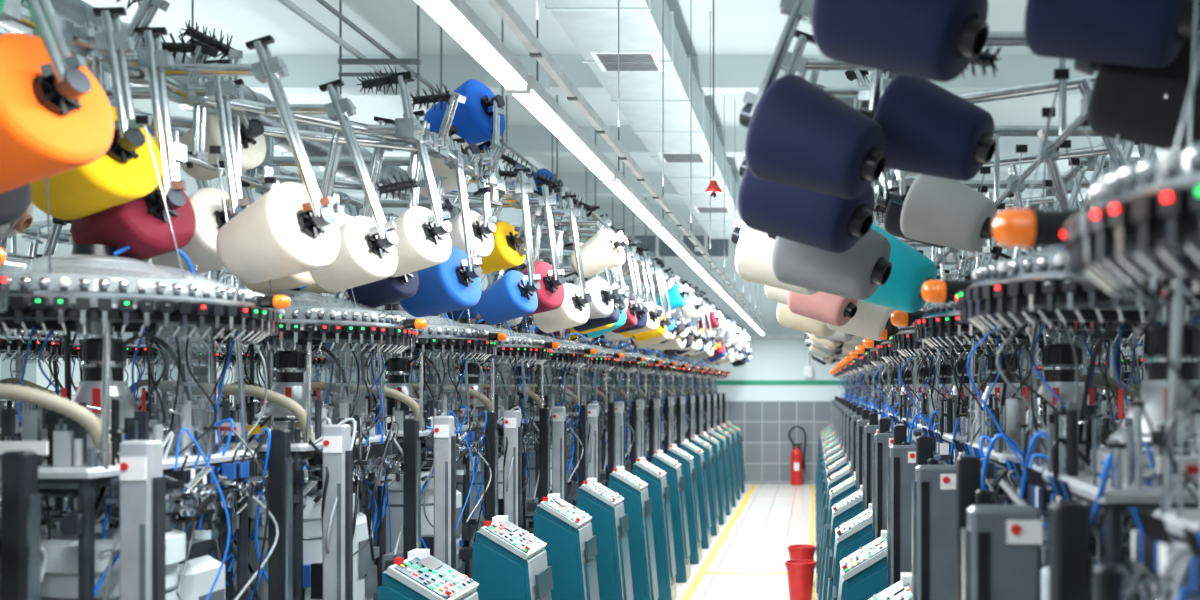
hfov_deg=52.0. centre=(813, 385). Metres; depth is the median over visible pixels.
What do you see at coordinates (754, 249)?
cone
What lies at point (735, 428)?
control panel
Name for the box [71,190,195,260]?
cone
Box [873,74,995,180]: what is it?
cone
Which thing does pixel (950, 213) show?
cone
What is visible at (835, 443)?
control console
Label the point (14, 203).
cone
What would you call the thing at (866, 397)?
machine
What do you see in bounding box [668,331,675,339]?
cone
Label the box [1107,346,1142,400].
machine
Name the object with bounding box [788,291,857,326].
cone
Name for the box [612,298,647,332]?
cone
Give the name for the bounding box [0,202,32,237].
cone
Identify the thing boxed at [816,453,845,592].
base cabinet
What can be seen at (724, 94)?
cable
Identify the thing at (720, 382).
trim
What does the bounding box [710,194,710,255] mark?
cable
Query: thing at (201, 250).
cone
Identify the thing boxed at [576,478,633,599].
base cabinet
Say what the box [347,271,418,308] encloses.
cone
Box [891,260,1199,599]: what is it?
machine
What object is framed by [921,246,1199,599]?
machine
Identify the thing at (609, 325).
cone
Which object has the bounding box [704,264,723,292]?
fluorescent light
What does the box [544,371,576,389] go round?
machine
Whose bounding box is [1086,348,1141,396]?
machine
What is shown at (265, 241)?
cone
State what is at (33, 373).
wall
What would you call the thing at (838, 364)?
machine
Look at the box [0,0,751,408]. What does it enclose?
yarn creel
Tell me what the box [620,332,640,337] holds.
cone
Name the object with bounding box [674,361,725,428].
machine
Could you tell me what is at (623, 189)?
fluorescent light
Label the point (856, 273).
cone
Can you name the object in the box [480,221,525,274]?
cone
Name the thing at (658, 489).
base cabinet
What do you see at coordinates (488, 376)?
machine
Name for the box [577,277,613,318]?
cone
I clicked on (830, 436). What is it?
base cabinet
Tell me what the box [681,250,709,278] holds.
fluorescent light
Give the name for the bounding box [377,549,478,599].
base cabinet
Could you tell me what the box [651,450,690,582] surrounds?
base cabinet
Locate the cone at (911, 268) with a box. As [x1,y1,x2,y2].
[862,225,937,312]
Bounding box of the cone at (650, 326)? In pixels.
[627,302,659,333]
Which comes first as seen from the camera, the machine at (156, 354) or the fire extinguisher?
the machine at (156, 354)
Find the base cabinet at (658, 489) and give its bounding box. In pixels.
[632,457,676,599]
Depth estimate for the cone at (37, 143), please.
2.25 m
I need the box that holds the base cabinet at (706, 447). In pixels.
[691,435,718,535]
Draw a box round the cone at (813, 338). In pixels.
[810,334,841,347]
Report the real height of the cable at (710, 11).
1.332 m
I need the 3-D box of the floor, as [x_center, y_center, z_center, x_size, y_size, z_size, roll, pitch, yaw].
[-0.750,1.748,8.900,14.500,0.104,23.800,0,0,0]
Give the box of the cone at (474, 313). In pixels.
[448,305,480,320]
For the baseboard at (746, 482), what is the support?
attached to the wall at (771, 359)
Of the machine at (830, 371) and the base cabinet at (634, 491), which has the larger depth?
the machine at (830, 371)
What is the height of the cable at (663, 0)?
1.063 m
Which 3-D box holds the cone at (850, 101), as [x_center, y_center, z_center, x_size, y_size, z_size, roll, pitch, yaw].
[0.149,-0.813,3.840,0.283,0.260,0.220,0,0,32]
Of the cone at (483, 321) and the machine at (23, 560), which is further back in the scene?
the cone at (483, 321)
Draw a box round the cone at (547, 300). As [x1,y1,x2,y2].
[521,261,564,316]
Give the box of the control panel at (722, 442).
[707,429,731,514]
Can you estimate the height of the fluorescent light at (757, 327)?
2.154 m
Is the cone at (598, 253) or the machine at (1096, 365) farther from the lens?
the machine at (1096, 365)
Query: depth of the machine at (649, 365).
10.46 m
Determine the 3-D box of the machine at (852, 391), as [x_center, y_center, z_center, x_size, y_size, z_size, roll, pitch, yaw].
[0.698,0.662,15.444,0.927,2.076,1.002,0,0,0]
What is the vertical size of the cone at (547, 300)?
0.250 m
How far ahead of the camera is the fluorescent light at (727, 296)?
11.58 m
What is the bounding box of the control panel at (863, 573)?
[831,530,886,599]
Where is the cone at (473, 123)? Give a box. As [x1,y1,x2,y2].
[424,79,504,144]
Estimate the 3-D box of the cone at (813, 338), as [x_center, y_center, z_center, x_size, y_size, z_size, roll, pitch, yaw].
[0.103,-0.400,9.078,0.251,0.222,0.188,0,0,20]
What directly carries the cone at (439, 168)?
attached to the yarn creel at (112, 51)
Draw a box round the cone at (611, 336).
[603,331,629,340]
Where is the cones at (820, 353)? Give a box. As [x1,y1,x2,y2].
[805,336,864,364]
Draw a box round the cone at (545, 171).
[511,168,557,201]
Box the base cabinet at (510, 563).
[473,516,552,599]
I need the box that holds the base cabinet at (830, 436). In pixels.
[815,430,834,503]
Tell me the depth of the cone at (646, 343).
8.76 m
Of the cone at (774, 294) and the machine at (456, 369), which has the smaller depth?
the cone at (774, 294)
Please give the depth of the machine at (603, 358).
8.27 m
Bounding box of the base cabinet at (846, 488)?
[818,472,855,599]
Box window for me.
[540,233,729,258]
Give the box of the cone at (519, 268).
[500,263,526,277]
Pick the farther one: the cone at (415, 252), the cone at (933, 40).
the cone at (415, 252)
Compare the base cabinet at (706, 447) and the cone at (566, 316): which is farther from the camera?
the base cabinet at (706, 447)
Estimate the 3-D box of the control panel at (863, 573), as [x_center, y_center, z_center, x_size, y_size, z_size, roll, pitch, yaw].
[0.174,1.134,4.610,0.311,1.132,0.370,0,0,0]
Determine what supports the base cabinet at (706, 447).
on the floor
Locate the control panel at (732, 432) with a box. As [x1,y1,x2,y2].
[720,424,741,499]
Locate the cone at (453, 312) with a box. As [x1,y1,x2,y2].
[432,311,455,315]
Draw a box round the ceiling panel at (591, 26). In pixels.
[543,0,742,238]
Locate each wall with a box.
[0,167,351,407]
[352,225,1142,400]
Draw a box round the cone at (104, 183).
[30,105,161,219]
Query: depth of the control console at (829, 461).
10.96 m
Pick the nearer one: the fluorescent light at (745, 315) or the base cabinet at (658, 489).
the base cabinet at (658, 489)
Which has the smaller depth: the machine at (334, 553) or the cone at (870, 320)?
the machine at (334, 553)
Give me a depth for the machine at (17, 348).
5.24 m
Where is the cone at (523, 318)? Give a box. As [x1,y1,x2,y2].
[522,316,540,333]
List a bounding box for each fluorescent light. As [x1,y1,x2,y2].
[416,0,528,91]
[509,0,614,180]
[601,156,660,228]
[618,0,618,139]
[652,209,689,257]
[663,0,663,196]
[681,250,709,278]
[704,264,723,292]
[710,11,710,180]
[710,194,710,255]
[718,281,734,303]
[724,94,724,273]
[729,299,743,312]
[739,158,749,319]
[746,316,755,325]
[753,323,760,330]
[758,284,764,334]
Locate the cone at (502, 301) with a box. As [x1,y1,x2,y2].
[476,270,537,324]
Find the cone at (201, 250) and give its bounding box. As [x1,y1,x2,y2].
[153,187,228,277]
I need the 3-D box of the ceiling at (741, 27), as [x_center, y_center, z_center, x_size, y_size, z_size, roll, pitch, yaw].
[-0.750,-3.050,8.900,14.500,0.100,23.800,0,0,0]
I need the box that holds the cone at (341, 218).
[335,212,352,227]
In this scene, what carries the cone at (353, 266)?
attached to the yarn creel at (112, 51)
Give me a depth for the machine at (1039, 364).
12.00 m
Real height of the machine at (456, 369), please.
2.076 m
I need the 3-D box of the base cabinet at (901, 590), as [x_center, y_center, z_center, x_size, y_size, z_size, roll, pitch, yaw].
[0.174,1.134,3.530,0.311,1.132,0.370,0,0,0]
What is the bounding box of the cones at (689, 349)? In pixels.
[536,245,750,366]
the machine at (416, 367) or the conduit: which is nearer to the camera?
the machine at (416, 367)
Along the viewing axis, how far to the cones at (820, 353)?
12.14 m
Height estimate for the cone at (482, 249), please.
0.218 m
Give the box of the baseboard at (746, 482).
[745,481,815,483]
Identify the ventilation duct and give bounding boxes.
[0,0,568,265]
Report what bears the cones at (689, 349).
on the yarn creel at (112, 51)
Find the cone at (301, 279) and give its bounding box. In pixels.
[242,272,315,293]
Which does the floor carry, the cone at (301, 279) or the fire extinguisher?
the fire extinguisher
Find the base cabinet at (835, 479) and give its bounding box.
[817,461,849,599]
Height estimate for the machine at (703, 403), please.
2.076 m
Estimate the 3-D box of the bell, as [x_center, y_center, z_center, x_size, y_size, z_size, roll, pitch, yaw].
[-0.720,-2.214,8.600,0.120,1.732,0.120,0,0,0]
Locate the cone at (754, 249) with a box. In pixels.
[735,225,818,294]
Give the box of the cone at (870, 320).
[826,300,896,340]
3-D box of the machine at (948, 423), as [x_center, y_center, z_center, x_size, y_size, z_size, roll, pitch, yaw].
[0.698,0.662,4.644,0.927,2.076,1.002,0,0,0]
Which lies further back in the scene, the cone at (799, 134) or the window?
the window
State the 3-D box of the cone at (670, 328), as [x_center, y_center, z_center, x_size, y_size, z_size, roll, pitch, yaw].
[-1.195,-0.475,9.068,0.257,0.226,0.192,0,0,20]
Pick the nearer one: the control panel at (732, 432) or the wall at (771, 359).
the control panel at (732, 432)
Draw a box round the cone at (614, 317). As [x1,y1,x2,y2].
[573,303,619,331]
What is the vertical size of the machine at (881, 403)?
2.076 m
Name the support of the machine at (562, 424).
on the floor
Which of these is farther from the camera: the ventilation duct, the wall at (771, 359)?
the wall at (771, 359)
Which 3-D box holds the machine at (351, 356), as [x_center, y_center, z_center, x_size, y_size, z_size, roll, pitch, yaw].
[-3.722,0.662,9.514,0.927,2.076,1.002,0,0,0]
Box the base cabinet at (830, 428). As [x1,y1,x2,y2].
[815,426,831,500]
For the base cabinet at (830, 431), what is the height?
1.132 m
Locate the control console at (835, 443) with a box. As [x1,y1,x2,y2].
[816,439,837,540]
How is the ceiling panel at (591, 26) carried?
hanging from the ceiling at (733, 74)
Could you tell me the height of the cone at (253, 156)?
0.216 m
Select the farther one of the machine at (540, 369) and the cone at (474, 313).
the machine at (540, 369)
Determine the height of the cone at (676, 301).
0.213 m
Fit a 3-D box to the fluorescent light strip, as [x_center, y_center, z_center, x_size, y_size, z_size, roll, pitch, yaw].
[-0.782,-0.928,10.500,0.065,0.044,20.000,0,0,0]
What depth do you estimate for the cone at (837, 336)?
7.66 m
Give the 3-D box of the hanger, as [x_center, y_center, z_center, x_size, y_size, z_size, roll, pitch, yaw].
[-2.680,-2.400,11.500,0.500,1.200,18.000,0,0,0]
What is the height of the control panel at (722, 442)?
1.132 m
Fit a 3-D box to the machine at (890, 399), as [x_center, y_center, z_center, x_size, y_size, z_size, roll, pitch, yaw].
[0.698,0.662,7.875,0.926,2.076,0.968,0,0,0]
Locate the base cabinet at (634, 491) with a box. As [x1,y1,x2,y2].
[608,466,658,599]
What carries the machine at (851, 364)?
on the floor
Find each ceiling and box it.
[0,0,1185,204]
[110,55,1186,224]
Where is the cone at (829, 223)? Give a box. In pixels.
[738,166,874,252]
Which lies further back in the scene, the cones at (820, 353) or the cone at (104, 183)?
the cones at (820, 353)
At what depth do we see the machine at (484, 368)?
12.62 m
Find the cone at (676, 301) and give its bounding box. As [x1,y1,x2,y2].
[656,284,686,310]
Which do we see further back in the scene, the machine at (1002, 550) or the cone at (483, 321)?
the cone at (483, 321)
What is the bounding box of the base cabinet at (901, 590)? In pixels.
[868,572,911,599]
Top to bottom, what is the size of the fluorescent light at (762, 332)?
2.154 m
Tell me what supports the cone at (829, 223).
attached to the yarn creel at (1056, 188)
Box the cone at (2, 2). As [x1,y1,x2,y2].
[0,0,4,14]
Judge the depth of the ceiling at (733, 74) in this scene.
10.89 m
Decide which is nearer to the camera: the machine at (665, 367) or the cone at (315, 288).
the cone at (315, 288)
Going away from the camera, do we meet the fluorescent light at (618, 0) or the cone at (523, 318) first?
the fluorescent light at (618, 0)
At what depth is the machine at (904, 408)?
6.67 m
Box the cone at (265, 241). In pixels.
[216,182,339,282]
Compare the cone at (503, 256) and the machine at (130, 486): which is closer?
the machine at (130, 486)
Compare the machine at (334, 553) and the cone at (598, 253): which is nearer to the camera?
the machine at (334, 553)
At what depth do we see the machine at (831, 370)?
16.36 m
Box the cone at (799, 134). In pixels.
[745,74,885,198]
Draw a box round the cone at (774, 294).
[765,285,788,304]
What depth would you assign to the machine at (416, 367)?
10.55 m
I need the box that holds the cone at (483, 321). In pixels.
[477,318,503,325]
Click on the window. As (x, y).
(654, 241)
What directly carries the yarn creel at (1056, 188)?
on the floor
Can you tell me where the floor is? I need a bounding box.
[676,484,816,599]
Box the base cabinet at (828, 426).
[815,424,830,492]
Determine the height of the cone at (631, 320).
0.231 m
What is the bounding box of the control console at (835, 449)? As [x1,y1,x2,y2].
[816,444,839,555]
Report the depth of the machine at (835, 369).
14.20 m
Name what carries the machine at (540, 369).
on the floor
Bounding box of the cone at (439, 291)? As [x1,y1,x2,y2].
[399,247,481,316]
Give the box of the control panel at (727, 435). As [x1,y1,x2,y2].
[714,426,736,506]
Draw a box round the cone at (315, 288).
[300,283,338,292]
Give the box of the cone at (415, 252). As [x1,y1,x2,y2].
[390,206,451,276]
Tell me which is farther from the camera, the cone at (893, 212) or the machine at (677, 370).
the machine at (677, 370)
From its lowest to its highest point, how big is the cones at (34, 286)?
0.530 m
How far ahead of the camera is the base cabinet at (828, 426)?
18.53 m
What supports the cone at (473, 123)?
attached to the yarn creel at (112, 51)
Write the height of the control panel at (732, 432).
1.132 m
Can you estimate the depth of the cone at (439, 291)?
4.37 m
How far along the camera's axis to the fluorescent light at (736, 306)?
13.11 m
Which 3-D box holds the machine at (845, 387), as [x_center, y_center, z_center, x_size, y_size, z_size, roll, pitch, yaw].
[0.698,0.662,18.675,0.926,2.076,0.968,0,0,0]
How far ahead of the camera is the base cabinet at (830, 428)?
17.45 m
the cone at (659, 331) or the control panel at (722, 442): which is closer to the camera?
the cone at (659, 331)
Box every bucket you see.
[785,559,815,599]
[787,544,815,559]
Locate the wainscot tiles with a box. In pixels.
[725,401,831,480]
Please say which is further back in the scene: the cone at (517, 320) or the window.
the window
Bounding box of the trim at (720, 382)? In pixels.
[352,380,1133,384]
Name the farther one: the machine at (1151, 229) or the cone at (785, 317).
the cone at (785, 317)
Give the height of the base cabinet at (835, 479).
1.132 m
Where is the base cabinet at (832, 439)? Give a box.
[816,436,835,511]
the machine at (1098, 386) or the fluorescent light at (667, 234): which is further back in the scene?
the machine at (1098, 386)
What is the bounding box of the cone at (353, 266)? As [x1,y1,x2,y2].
[309,216,397,291]
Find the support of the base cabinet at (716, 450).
on the floor
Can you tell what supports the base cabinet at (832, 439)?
on the floor
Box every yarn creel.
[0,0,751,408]
[0,203,603,405]
[731,0,1199,410]
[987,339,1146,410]
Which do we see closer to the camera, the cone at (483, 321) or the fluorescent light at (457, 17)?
the fluorescent light at (457, 17)
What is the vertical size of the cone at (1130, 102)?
0.274 m
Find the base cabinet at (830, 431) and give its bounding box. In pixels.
[815,429,832,510]
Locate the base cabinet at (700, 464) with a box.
[680,439,710,548]
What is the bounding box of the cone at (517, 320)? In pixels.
[498,317,522,330]
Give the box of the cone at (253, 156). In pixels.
[179,113,265,180]
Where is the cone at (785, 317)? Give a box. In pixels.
[776,303,835,336]
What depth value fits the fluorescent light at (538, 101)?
3.98 m
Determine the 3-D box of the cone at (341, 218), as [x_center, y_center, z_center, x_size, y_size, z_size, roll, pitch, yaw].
[-1.654,-0.473,4.112,0.266,0.234,0.208,0,0,28]
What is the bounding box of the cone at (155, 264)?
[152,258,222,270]
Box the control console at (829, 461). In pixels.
[816,447,842,572]
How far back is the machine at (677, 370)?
12.67 m
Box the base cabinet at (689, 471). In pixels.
[666,444,701,563]
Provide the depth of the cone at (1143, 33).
1.94 m
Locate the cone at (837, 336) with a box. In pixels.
[814,331,854,341]
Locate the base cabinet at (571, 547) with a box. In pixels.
[534,494,599,599]
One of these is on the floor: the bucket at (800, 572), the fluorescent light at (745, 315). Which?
the bucket at (800, 572)
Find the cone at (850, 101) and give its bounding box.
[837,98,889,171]
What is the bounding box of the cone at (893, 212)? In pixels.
[884,179,945,247]
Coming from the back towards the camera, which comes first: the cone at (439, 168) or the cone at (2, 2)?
the cone at (439, 168)
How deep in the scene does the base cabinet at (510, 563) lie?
4.97 m
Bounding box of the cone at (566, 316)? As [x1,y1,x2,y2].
[533,283,589,332]
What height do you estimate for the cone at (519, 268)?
0.246 m
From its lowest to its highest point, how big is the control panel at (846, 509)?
1.132 m
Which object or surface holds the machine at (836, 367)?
on the floor
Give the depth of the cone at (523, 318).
9.16 m
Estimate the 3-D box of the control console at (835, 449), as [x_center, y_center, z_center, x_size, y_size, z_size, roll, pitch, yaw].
[0.174,1.134,12.170,0.311,1.132,0.370,0,0,0]
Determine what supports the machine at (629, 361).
on the floor
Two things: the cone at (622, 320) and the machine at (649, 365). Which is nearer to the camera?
the cone at (622, 320)
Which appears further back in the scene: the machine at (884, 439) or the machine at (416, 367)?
the machine at (416, 367)
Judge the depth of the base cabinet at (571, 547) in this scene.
6.04 m
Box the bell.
[705,0,721,197]
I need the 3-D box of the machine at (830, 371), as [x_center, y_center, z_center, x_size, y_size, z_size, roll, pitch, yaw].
[0.698,0.662,17.604,0.927,2.076,1.002,0,0,0]
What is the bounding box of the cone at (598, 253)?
[571,229,624,277]
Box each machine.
[0,244,292,599]
[0,248,46,599]
[0,329,63,435]
[5,334,193,510]
[128,343,278,598]
[143,286,426,599]
[218,345,350,408]
[289,304,506,599]
[312,353,386,396]
[352,354,435,398]
[382,318,559,579]
[418,364,460,399]
[426,363,498,391]
[447,325,596,535]
[458,365,529,394]
[484,369,544,394]
[498,333,624,505]
[535,339,645,487]
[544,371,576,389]
[544,375,596,393]
[566,343,662,462]
[593,348,676,461]
[615,351,688,447]
[621,354,697,443]
[636,356,706,437]
[662,358,713,434]
[674,360,719,431]
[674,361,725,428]
[694,363,730,425]
[829,372,857,425]
[830,371,861,428]
[831,370,865,431]
[832,368,871,435]
[834,367,871,439]
[835,365,892,444]
[837,363,898,450]
[840,361,895,456]
[842,358,912,465]
[846,355,950,476]
[850,351,953,490]
[855,345,987,511]
[863,309,1041,540]
[880,326,1107,587]
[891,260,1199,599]
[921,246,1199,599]
[992,143,1199,599]
[1037,355,1101,376]
[1086,343,1142,401]
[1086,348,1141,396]
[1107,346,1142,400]
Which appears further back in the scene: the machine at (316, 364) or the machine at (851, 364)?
the machine at (851, 364)
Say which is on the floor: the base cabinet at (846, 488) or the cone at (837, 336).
the base cabinet at (846, 488)
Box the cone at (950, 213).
[900,174,995,251]
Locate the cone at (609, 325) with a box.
[577,323,614,333]
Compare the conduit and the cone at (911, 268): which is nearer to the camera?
the cone at (911, 268)
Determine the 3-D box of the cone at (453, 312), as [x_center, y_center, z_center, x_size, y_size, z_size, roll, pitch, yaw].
[-2.210,-0.509,7.061,0.250,0.202,0.202,0,0,-17]
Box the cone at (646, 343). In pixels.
[630,328,668,348]
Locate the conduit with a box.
[748,335,834,376]
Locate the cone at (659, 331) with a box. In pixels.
[632,318,665,341]
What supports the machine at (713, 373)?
on the floor
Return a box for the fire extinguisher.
[788,426,805,484]
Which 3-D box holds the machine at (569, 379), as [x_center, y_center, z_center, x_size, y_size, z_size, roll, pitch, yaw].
[-3.722,0.662,18.154,0.927,2.076,1.002,0,0,0]
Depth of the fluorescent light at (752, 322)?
16.14 m
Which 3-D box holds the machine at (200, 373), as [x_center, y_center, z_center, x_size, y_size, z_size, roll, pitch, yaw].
[-3.722,0.662,7.354,0.927,2.076,1.002,0,0,0]
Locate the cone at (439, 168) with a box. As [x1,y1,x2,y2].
[407,134,472,197]
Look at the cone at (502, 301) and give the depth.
4.98 m
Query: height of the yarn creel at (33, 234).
2.660 m
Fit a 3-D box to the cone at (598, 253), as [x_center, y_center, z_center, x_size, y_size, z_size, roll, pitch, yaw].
[-1.093,-0.672,6.088,0.273,0.242,0.203,0,0,28]
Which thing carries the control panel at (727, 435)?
on the floor
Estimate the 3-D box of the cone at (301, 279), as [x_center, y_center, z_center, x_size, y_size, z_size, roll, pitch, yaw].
[-1.735,-0.414,3.913,0.264,0.227,0.208,0,0,30]
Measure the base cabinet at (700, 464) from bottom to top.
1.132 m
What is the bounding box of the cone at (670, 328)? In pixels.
[660,309,674,331]
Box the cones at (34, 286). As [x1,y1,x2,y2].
[10,281,579,363]
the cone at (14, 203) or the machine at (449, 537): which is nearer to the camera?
the cone at (14, 203)
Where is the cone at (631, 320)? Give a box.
[610,298,636,331]
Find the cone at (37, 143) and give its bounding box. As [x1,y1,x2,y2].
[0,33,113,192]
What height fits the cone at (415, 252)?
0.232 m
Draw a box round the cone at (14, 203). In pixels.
[0,184,30,226]
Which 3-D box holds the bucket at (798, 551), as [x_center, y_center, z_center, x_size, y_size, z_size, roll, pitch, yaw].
[-0.105,1.538,10.300,0.248,0.325,0.244,0,0,0]
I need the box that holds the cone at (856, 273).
[772,228,891,299]
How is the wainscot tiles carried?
attached to the wall at (771, 359)
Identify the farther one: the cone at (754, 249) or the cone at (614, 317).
the cone at (614, 317)
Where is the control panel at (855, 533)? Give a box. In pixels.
[827,503,871,599]
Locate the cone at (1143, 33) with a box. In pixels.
[1024,0,1199,67]
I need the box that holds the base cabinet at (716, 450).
[700,432,725,524]
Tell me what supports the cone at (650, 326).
attached to the yarn creel at (112, 51)
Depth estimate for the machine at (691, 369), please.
13.79 m
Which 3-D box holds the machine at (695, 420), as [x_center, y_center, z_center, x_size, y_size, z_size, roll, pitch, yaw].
[-1.784,0.662,14.868,0.890,2.076,0.889,0,0,3]
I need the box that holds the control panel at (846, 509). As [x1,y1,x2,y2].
[822,485,861,599]
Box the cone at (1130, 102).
[1088,34,1199,153]
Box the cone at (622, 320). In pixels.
[585,309,625,337]
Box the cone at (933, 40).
[812,0,988,81]
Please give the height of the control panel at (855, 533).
1.132 m
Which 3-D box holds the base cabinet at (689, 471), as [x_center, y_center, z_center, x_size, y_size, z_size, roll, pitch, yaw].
[-1.254,1.134,11.620,0.311,1.132,0.370,0,0,0]
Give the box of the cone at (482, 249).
[449,210,493,257]
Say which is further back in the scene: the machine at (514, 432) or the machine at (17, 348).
the machine at (514, 432)
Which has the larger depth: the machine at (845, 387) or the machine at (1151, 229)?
the machine at (845, 387)
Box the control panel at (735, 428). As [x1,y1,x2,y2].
[726,421,745,492]

